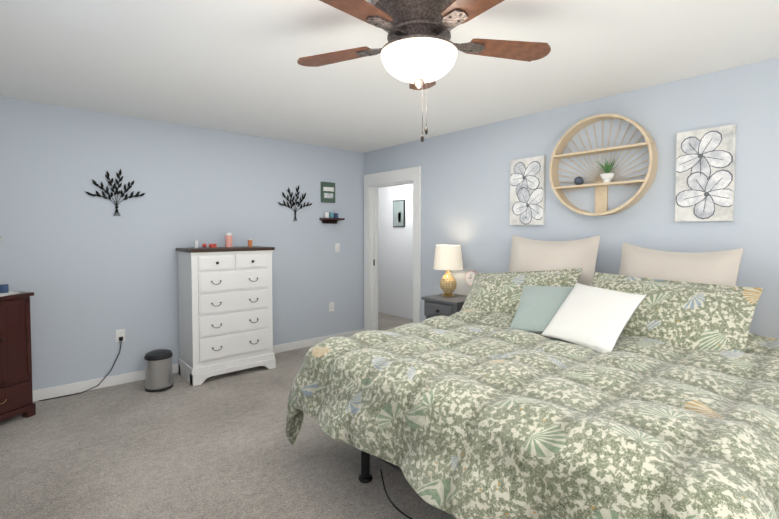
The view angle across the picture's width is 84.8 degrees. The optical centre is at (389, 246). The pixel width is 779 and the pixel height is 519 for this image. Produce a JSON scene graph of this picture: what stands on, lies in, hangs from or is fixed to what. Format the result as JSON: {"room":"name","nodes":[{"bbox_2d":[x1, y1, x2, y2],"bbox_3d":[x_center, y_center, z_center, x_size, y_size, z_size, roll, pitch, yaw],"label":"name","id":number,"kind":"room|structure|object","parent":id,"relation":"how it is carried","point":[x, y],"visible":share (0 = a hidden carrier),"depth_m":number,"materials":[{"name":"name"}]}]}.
{"room":"bedroom","nodes":[
{"label":"bedroom","id":0,"kind":"room"},
{"bbox_2d":[0,97,363,390],"bbox_3d":[-1.958,0.022,4.380,4.170,2.440,0.120,-2,3,-41],"label":"wall","id":1,"kind":"structure","parent":0,"point":[93,273],"depth_m":4.00,"materials":[{"name":"paint"}]},
{"bbox_2d":[86,169,144,215],"bbox_3d":[-2.452,-0.487,3.833,0.466,0.431,0.021,-2,3,-41],"label":"art","id":2,"kind":"object","parent":1,"relation":"attached to","point":[117,192],"visible":1,"depth_m":3.83,"materials":[{"name":"black metal"}]},
{"bbox_2d":[116,329,124,341],"bbox_3d":[-2.451,0.814,3.892,0.072,0.115,0.010,-2,3,-41],"label":"electrical outlet","id":3,"kind":"object","parent":1,"relation":"attached to","point":[120,332],"visible":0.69,"depth_m":3.89,"materials":[{"name":"white plastic"}]},
{"bbox_2d":[39,336,122,400],"bbox_3d":[-2.647,1.047,3.691,0.600,0.433,0.059,-2,3,-41],"label":"lamp cord","id":4,"kind":"object","parent":3,"relation":"attached to","point":[120,338],"visible":0.96,"depth_m":3.76,"materials":[{"name":"black plastic"}]},
{"bbox_2d":[32,329,363,401],"bbox_3d":[-1.857,1.196,4.418,4.020,0.090,0.014,-2,3,-41],"label":"baseboard","id":5,"kind":"structure","parent":1,"relation":"attached to","point":[60,390],"depth_m":3.85,"materials":[{"name":"white"}]},
{"bbox_2d":[278,186,311,220],"bbox_3d":[-1.100,-0.509,5.006,0.455,0.429,0.021,-2,3,-41],"label":"art","id":6,"kind":"object","parent":1,"relation":"attached to","point":[293,203],"visible":1,"depth_m":5.00,"materials":[{"name":"black metal"}]},
{"bbox_2d":[321,182,334,202],"bbox_3d":[-0.762,-0.669,5.300,0.200,0.250,0.024,-2,3,-41],"label":"picture","id":7,"kind":"object","parent":1,"relation":"attached to","point":[327,192],"visible":0.98,"depth_m":5.29,"materials":[{"name":"green"}]},
{"bbox_2d":[329,302,333,311],"bbox_3d":[-0.729,0.762,5.385,0.072,0.115,0.010,-2,3,-41],"label":"electrical outlet","id":8,"kind":"object","parent":1,"relation":"attached to","point":[331,306],"visible":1,"depth_m":5.38,"materials":[{"name":"white plastic"}]},
{"bbox_2d":[319,212,344,223],"bbox_3d":[-0.744,-0.353,5.336,0.300,0.138,0.210,-2,3,-41],"label":"shelf","id":9,"kind":"object","parent":1,"relation":"attached to","point":[328,216],"visible":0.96,"depth_m":5.26,"materials":[{"name":"brown wood"}]},
{"bbox_2d":[335,243,339,251],"bbox_3d":[-0.657,0.018,5.417,0.072,0.115,0.019,-2,3,-41],"label":"light switch","id":10,"kind":"object","parent":1,"relation":"attached to","point":[337,247],"visible":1,"depth_m":5.42,"materials":[{"name":"white plastic"}]},
{"bbox_2d":[0,312,456,518],"bbox_3d":[0.026,1.307,3.205,5.570,0.050,8.720,-2,3,-41],"label":"floor","id":11,"kind":"structure","parent":0,"point":[220,446],"depth_m":2.60,"materials":[{"name":"carpet"}]},
{"bbox_2d":[0,291,35,421],"bbox_3d":[-2.934,0.818,3.045,0.445,0.938,0.491,0,2,14],"label":"dresser","id":12,"kind":"object","parent":11,"relation":"on","point":[16,397],"visible":1,"depth_m":3.11,"materials":[{"name":"brown wood"}]},
{"bbox_2d":[0,284,8,292],"bbox_3d":[-2.863,0.314,3.167,0.056,0.060,0.056,-2,3,-41],"label":"candle cup","id":13,"kind":"object","parent":12,"relation":"on","point":[4,288],"visible":1,"depth_m":3.15,"materials":[{"name":"blue ceramic"}]},
{"bbox_2d":[144,349,172,391],"bbox_3d":[-2.046,1.094,3.793,0.224,0.336,0.247,-2,3,-41],"label":"trash can","id":14,"kind":"object","parent":11,"relation":"on","point":[158,371],"visible":1,"depth_m":3.72,"materials":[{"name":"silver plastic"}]},
{"bbox_2d":[176,246,275,385],"bbox_3d":[-1.613,0.629,4.251,0.815,1.235,0.477,-2,3,-41],"label":"dresser","id":15,"kind":"object","parent":11,"relation":"on","point":[225,310],"visible":1,"depth_m":4.05,"materials":[{"name":"white wood"}]},
{"bbox_2d":[202,243,216,247],"bbox_3d":[-1.761,-0.010,4.197,0.083,0.044,0.143,1,2,34],"label":"trinket","id":16,"kind":"object","parent":15,"relation":"on","point":[204,245],"depth_m":4.16,"materials":[{"name":"red"}]},
{"bbox_2d":[225,233,232,246],"bbox_3d":[-1.619,-0.065,4.300,0.072,0.148,0.072,-2,3,-41],"label":"candle jar","id":17,"kind":"object","parent":15,"relation":"on","point":[228,239],"visible":0.98,"depth_m":4.27,"materials":[{"name":"pink"}]},
{"bbox_2d":[248,239,252,246],"bbox_3d":[-1.458,-0.037,4.467,0.048,0.080,0.048,-2,3,-41],"label":"candle","id":18,"kind":"object","parent":15,"relation":"on","point":[249,242],"visible":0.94,"depth_m":4.45,"materials":[{"name":"orange wax"}]},
{"bbox_2d":[422,294,466,318],"bbox_3d":[0.615,0.877,4.245,0.439,0.740,0.460,-2,3,-41],"label":"nightstand","id":19,"kind":"object","parent":11,"relation":"on","point":[438,305],"visible":0.23,"depth_m":4.13,"materials":[{"name":"grey paint"}]},
{"bbox_2d":[433,245,462,296],"bbox_3d":[0.593,0.246,4.310,0.300,0.515,0.300,-2,3,-41],"label":"lamp","id":20,"kind":"object","parent":19,"relation":"on","point":[447,258],"visible":1,"depth_m":4.22,"materials":[{"name":"white fabric"}]},
{"bbox_2d":[465,270,477,286],"bbox_3d":[0.819,0.371,4.213,0.104,0.271,0.156,-2,3,-41],"label":"desk clock","id":21,"kind":"object","parent":19,"relation":"on","point":[469,276],"visible":0.35,"depth_m":4.20,"materials":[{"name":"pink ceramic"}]},
{"bbox_2d":[286,235,778,518],"bbox_3d":[0.901,0.625,2.448,2.270,1.364,2.387,-2,3,-41],"label":"bed","id":22,"kind":"object","parent":11,"relation":"on","point":[539,379],"visible":1,"depth_m":1.91,"materials":[{"name":"green fabric"}]},
{"bbox_2d":[541,283,645,352],"bbox_3d":[1.222,0.422,2.584,0.396,0.343,0.516,-2,3,-41],"label":"pillow","id":23,"kind":"object","parent":22,"relation":"on","point":[589,318],"depth_m":2.52,"materials":[{"name":"fabric"}]},
{"bbox_2d":[0,0,778,152],"bbox_3d":[0.225,-1.147,1.918,4.290,0.060,6.640,-2,3,-41],"label":"ceiling","id":24,"kind":"structure","parent":0,"point":[232,66],"depth_m":2.63,"materials":[{"name":"white paint"}]},
{"bbox_2d":[297,0,550,141],"bbox_3d":[0.121,-0.788,1.883,1.213,0.654,1.225,-2,3,-41],"label":"fan","id":25,"kind":"object","parent":24,"relation":"hanging from","point":[419,50],"visible":1,"depth_m":1.81,"materials":[{"name":"brown wood"}]},
{"bbox_2d":[364,57,778,338],"bbox_3d":[1.531,-0.013,4.547,1.320,2.500,8.600,-2,3,-41],"label":"wall","id":26,"kind":"structure","parent":0,"point":[465,189],"depth_m":3.37,"materials":[{"name":"paint"}]},
{"bbox_2d":[364,166,420,330],"bbox_3d":[0.056,0.141,5.324,0.142,2.140,1.040,-2,3,-41],"label":"door frame","id":27,"kind":"structure","parent":26,"relation":"attached to","point":[374,182],"depth_m":5.57,"materials":[{"name":"white wood"}]},
{"bbox_2d":[393,200,404,226],"bbox_3d":[0.154,-0.533,6.951,0.028,0.430,0.270,-2,3,-41],"label":"framed picture","id":28,"kind":"object","parent":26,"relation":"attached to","point":[398,213],"visible":0.93,"depth_m":6.93,"materials":[{"name":"black plastic"}]},
{"bbox_2d":[510,155,545,224],"bbox_3d":[1.234,-0.492,3.836,0.038,0.600,0.335,-2,3,-41],"label":"framed picture","id":29,"kind":"object","parent":26,"relation":"attached to","point":[527,191],"visible":1,"depth_m":3.81,"materials":[{"name":"white"}]},
{"bbox_2d":[549,114,657,215],"bbox_3d":[1.627,-0.623,3.312,0.140,0.770,0.770,-2,3,-41],"label":"shelf","id":30,"kind":"object","parent":26,"relation":"attached to","point":[602,183],"visible":1,"depth_m":3.31,"materials":[{"name":"wood"}]},
{"bbox_2d":[675,124,736,221],"bbox_3d":[2.096,-0.473,2.843,0.038,0.610,0.320,-2,3,-41],"label":"framed picture","id":31,"kind":"object","parent":26,"relation":"attached to","point":[705,172],"visible":1,"depth_m":2.82,"materials":[{"name":"white"}]}
]}

